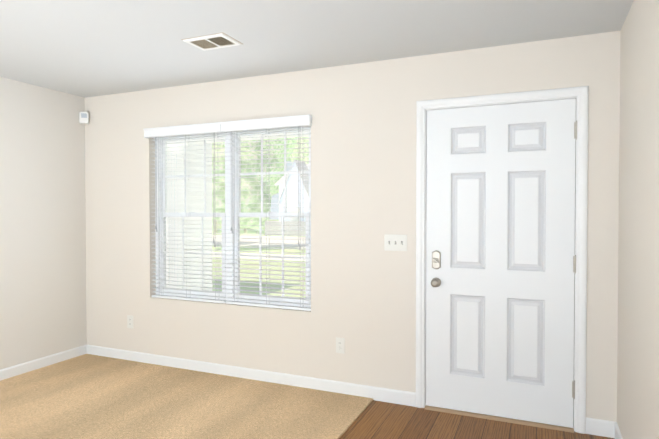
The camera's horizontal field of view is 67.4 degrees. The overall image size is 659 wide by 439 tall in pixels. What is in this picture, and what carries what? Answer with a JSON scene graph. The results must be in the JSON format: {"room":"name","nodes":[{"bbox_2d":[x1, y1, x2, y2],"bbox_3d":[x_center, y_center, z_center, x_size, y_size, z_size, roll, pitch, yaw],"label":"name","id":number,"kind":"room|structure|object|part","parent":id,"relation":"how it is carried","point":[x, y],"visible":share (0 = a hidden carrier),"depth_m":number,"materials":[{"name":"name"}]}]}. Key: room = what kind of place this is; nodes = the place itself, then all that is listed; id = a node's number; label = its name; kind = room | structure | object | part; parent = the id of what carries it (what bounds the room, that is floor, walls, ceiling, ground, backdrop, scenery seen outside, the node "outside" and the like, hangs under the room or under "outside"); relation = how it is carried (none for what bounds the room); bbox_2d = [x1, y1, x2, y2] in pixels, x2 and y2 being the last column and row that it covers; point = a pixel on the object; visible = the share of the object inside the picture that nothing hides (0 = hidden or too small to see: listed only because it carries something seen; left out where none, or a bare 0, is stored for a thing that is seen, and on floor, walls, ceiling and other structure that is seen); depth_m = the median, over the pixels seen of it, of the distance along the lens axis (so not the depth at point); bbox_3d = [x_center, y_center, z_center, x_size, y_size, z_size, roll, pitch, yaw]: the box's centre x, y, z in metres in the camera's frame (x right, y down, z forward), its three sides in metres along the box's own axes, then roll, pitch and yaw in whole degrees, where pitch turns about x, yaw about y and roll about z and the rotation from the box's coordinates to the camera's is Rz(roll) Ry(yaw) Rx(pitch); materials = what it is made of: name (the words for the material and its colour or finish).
{"room":"empty living room","nodes":[
{"label":"empty living room","id":0,"kind":"room"},
{"bbox_2d":[0,77,86,369],"bbox_3d":[-3.684,0.069,1.684,0.160,2.540,6.600,0,1,23],"label":"wall","id":1,"kind":"structure","parent":0,"point":[42,235],"depth_m":4.27,"materials":[{"name":"white paint"}]},
{"bbox_2d":[0,345,86,380],"bbox_3d":[-3.605,1.289,1.670,0.013,0.100,6.600,0,1,23],"label":"baseboard","id":2,"kind":"structure","parent":1,"relation":"attached to","point":[18,369],"depth_m":4.26,"materials":[{"name":"white wood"}]},
{"bbox_2d":[0,0,633,97],"bbox_3d":[-1.591,-1.137,0.767,4.715,0.100,6.920,0,1,23],"label":"ceiling","id":3,"kind":"structure","parent":0,"point":[86,48],"depth_m":2.98,"materials":[{"name":"white paint"}]},
{"bbox_2d":[181,32,242,50],"bbox_3d":[-0.740,-1.121,3.129,0.312,0.009,0.222,0,1,23],"label":"ceiling vent","id":4,"kind":"object","parent":3,"relation":"in","point":[214,41],"visible":1,"depth_m":3.11,"materials":[{"name":"white metal"}]},
{"bbox_2d":[85,31,620,421],"bbox_3d":[-0.260,0.033,3.894,4.715,2.540,0.160,0,1,23],"label":"wall","id":5,"kind":"structure","parent":0,"point":[363,194],"depth_m":3.65,"materials":[{"name":"beige paint"}]},
{"bbox_2d":[79,111,88,123],"bbox_3d":[-2.286,-0.949,4.606,0.080,0.112,0.043,0,1,-22],"label":"detector","id":6,"kind":"object","parent":5,"relation":"attached to","point":[83,117],"visible":0.98,"depth_m":4.59,"materials":[{"name":"white plastic"}]},
{"bbox_2d":[127,315,132,327],"bbox_3d":[-1.806,0.928,4.479,0.070,0.115,0.008,0,1,23],"label":"electrical outlet","id":7,"kind":"object","parent":5,"relation":"attached to","point":[129,321],"visible":1,"depth_m":4.48,"materials":[{"name":"white plastic"}]},
{"bbox_2d":[155,127,310,306],"bbox_3d":[-0.824,-0.037,4.169,1.580,1.470,0.080,0,1,23],"label":"window unit","id":8,"kind":"structure","parent":5,"relation":"in","point":[232,210],"depth_m":4.14,"materials":[{"name":"white plastic"}]},
{"bbox_2d":[143,122,227,302],"bbox_3d":[-1.237,-0.050,4.229,0.801,1.486,0.116,0,1,23],"label":"window blind","id":9,"kind":"object","parent":8,"relation":"attached to","point":[188,130],"visible":0.94,"depth_m":4.22,"materials":[{"name":"white plastic"}]},
{"bbox_3d":[-1.242,-0.247,4.229,0.641,0.951,0.014,0,1,23],"label":"cord","id":10,"kind":"part","parent":9,"relation":"part of","materials":[{"name":"grey plastic"}]},
{"bbox_2d":[220,114,311,310],"bbox_3d":[-0.497,-0.045,3.912,0.797,1.486,0.116,0,1,23],"label":"window blind","id":11,"kind":"object","parent":8,"relation":"attached to","point":[285,122],"visible":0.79,"depth_m":3.91,"materials":[{"name":"white plastic"}]},
{"bbox_3d":[-0.516,-0.242,3.918,0.641,0.951,0.014,0,1,23],"label":"cord","id":12,"kind":"part","parent":11,"relation":"part of","materials":[{"name":"grey plastic"}]},
{"bbox_2d":[87,345,415,406],"bbox_3d":[-0.856,1.250,4.075,3.172,0.100,0.013,0,1,23],"label":"baseboard","id":13,"kind":"structure","parent":5,"relation":"attached to","point":[401,397],"depth_m":3.91,"materials":[{"name":"white wood"}]},
{"bbox_2d":[336,337,344,353],"bbox_3d":[0.079,0.936,3.672,0.070,0.115,0.008,0,1,23],"label":"electrical outlet","id":14,"kind":"object","parent":5,"relation":"attached to","point":[340,345],"visible":1,"depth_m":3.67,"materials":[{"name":"white plastic"}]},
{"bbox_2d":[384,234,406,250],"bbox_3d":[0.464,0.164,3.486,0.165,0.116,0.024,0,1,23],"label":"switch plate","id":15,"kind":"object","parent":5,"relation":"attached to","point":[393,242],"visible":1,"depth_m":3.49,"materials":[{"name":"white plastic"}]},
{"bbox_2d":[424,405,573,432],"bbox_3d":[1.104,1.305,3.281,0.926,0.016,0.130,0,1,23],"label":"door threshold sill","id":16,"kind":"structure","parent":5,"relation":"attached to","point":[510,420],"depth_m":3.22,"materials":[{"name":"beige wood"}]},
{"bbox_2d":[426,99,575,427],"bbox_3d":[1.100,0.273,3.256,0.920,2.040,0.044,0,1,23],"label":"door","id":17,"kind":"structure","parent":5,"relation":"in","point":[500,208],"depth_m":3.22,"materials":[{"name":"white"}]},
{"bbox_2d":[431,121,576,398],"bbox_3d":[1.100,0.250,3.194,0.894,1.719,0.070,0,1,23],"label":"hardware piece","id":18,"kind":"object","parent":17,"relation":"attached to","point":[436,264],"depth_m":3.34,"materials":[{"name":"silver metal"}]},
{"bbox_3d":[0.719,0.431,3.360,0.066,0.066,0.070,0,1,23],"label":"knob","id":19,"kind":"part","parent":18,"relation":"part of","materials":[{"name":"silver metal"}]},
{"bbox_3d":[0.726,0.276,3.374,0.060,0.132,0.035,0,1,23],"label":"deadbolt knob","id":20,"kind":"part","parent":18,"relation":"part of","materials":[{"name":"silver metal"}]},
{"bbox_3d":[1.512,0.253,3.047,0.018,1.719,0.014,0,1,23],"label":"hinge knob","id":21,"kind":"part","parent":18,"relation":"part of","materials":[{"name":"silver metal"}]},
{"bbox_2d":[416,86,588,433],"bbox_3d":[1.118,0.248,3.297,1.056,2.128,0.179,0,1,23],"label":"door frame","id":22,"kind":"structure","parent":5,"relation":"attached to","point":[581,93],"depth_m":3.08,"materials":[{"name":"white wood"}]},
{"bbox_3d":[1.103,0.281,3.262,0.926,2.063,0.035,0,1,23],"label":"door jamb weatherstrip","id":23,"kind":"part","parent":22,"relation":"part of","materials":[{"name":"white wood"}]},
{"bbox_2d":[586,417,614,437],"bbox_3d":[1.649,1.267,3.002,0.167,0.100,0.013,0,1,23],"label":"baseboard","id":24,"kind":"structure","parent":5,"relation":"attached to","point":[600,427],"depth_m":3.00,"materials":[{"name":"white wood"}]},
{"bbox_2d":[617,0,658,438],"bbox_3d":[0.503,0.098,-0.110,0.160,2.540,6.600,0,1,23],"label":"wall","id":25,"kind":"structure","parent":0,"point":[638,346],"depth_m":2.34,"materials":[{"name":"beige paint"}]},
{"bbox_2d":[614,422,622,438],"bbox_3d":[0.423,1.317,-0.056,0.013,0.100,6.600,0,1,23],"label":"baseboard","id":26,"kind":"structure","parent":25,"relation":"attached to","point":[617,435],"depth_m":2.89,"materials":[{"name":"white wood"}]},
{"label":"outside","id":27,"kind":"structure","parent":0,"visible":0},
{"bbox_2d":[212,219,305,297],"bbox_3d":[1.654,1.018,52.057,110.000,0.200,89.830,0,1,23],"label":"lawn","id":28,"kind":"structure","parent":27,"point":[263,267],"depth_m":14.78,"materials":[{"name":"green plant"}]},
{"bbox_2d":[178,143,212,290],"bbox_3d":[-5.084,-0.175,8.680,3.755,3.600,4.835,0,1,23],"label":"wing","id":29,"kind":"object","parent":28,"relation":"on","point":[199,186],"depth_m":9.69},
{"bbox_2d":[212,146,221,232],"bbox_3d":[-9.443,-2.768,41.670,5.136,7.708,4.943,0,1,23],"label":"tree","id":30,"kind":"object","parent":28,"relation":"on","point":[215,225],"depth_m":41.42,"materials":[{"name":"green plant"}]},
{"bbox_2d":[212,148,271,227],"bbox_3d":[-4.621,-0.963,22.684,3.474,4.718,3.646,0,1,23],"label":"tree","id":31,"kind":"object","parent":28,"relation":"on","point":[219,208],"depth_m":21.89,"materials":[{"name":"green plant"}]},
{"bbox_2d":[222,139,279,232],"bbox_3d":[-6.551,-3.034,40.027,4.704,8.294,4.590,0,1,23],"label":"tree","id":32,"kind":"object","parent":28,"relation":"on","point":[274,161],"depth_m":39.12,"materials":[{"name":"green plant"}]},
{"bbox_2d":[212,235,305,260],"bbox_3d":[-8.303,1.284,28.816,110.000,0.025,14.800,0,1,23],"label":"street","id":33,"kind":"structure","parent":28,"relation":"on","point":[254,241],"depth_m":26.92,"materials":[{"name":"white asphalt"}]},
{"bbox_2d":[250,211,270,233],"bbox_3d":[-5.516,0.047,37.866,2.151,2.203,2.157,0,1,23],"label":"tree","id":34,"kind":"object","parent":28,"relation":"on","point":[257,228],"depth_m":37.54,"materials":[{"name":"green plant"}]},
{"bbox_2d":[263,137,296,195],"bbox_3d":[-9.663,-7.233,73.633,12.335,15.595,11.032,0,1,23],"label":"tree","id":35,"kind":"object","parent":28,"relation":"on","point":[275,188],"depth_m":70.11,"materials":[{"name":"green plant"}]},
{"bbox_2d":[265,221,305,235],"bbox_3d":[-2.947,0.644,35.085,3.700,1.100,0.160,0,1,23],"label":"fence","id":36,"kind":"object","parent":28,"relation":"on","point":[293,227],"depth_m":35.04,"materials":[{"name":"grey wood"}]},
{"bbox_2d":[275,159,308,229],"bbox_3d":[3.282,-2.304,46.915,15.600,6.610,10.500,0,1,23],"label":"house","id":37,"kind":"structure","parent":28,"relation":"on","point":[291,184],"depth_m":44.23,"materials":[{"name":"white"}]},
{"bbox_3d":[0.638,-1.245,43.615,8.150,3.800,2.060,0,1,23],"label":"panel","id":38,"kind":"part","parent":37,"relation":"part of","materials":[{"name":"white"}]},
{"bbox_2d":[290,136,308,163],"bbox_3d":[-0.798,-6.441,67.169,9.840,14.223,11.707,0,1,23],"label":"tree","id":39,"kind":"object","parent":28,"relation":"on","point":[305,158],"depth_m":65.92,"materials":[{"name":"green plant"}]},
{"bbox_3d":[-0.348,1.508,5.101,7.700,0.350,1.935,0,1,23],"label":"porch","id":40,"kind":"object","parent":28,"relation":"on","visible":0},
{"bbox_2d":[166,144,180,287],"bbox_3d":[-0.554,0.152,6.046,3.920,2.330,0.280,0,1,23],"label":"porch post","id":41,"kind":"object","parent":40,"relation":"on","point":[171,187],"depth_m":6.70,"materials":[{"name":"white wood"}]},
{"bbox_2d":[167,132,308,144],"bbox_3d":[-0.309,-1.188,5.149,7.700,0.380,2.135,0,1,23],"label":"porch canopy","id":42,"kind":"object","parent":41,"relation":"on","point":[241,139],"depth_m":6.19,"materials":[{"name":"white"}]},
{"bbox_3d":[-1.591,1.413,0.809,4.715,0.120,6.920,0,1,23],"label":"floor","id":43,"kind":"structure","parent":0,"visible":0},
{"bbox_2d":[0,354,372,438],"bbox_3d":[-2.294,1.340,1.109,2.865,0.017,6.600,0,1,23],"label":"floor carpet","id":44,"kind":"object","parent":43,"relation":"on","point":[87,396],"visible":1,"depth_m":3.44,"materials":[{"name":"beige carpet"}]},
{"bbox_2d":[339,400,614,438],"bbox_3d":[-0.274,1.360,0.244,1.530,0.004,6.600,0,1,23],"label":"floor","id":45,"kind":"structure","parent":43,"relation":"on","point":[379,420],"depth_m":3.12,"materials":[{"name":"brown wood"}]}
]}

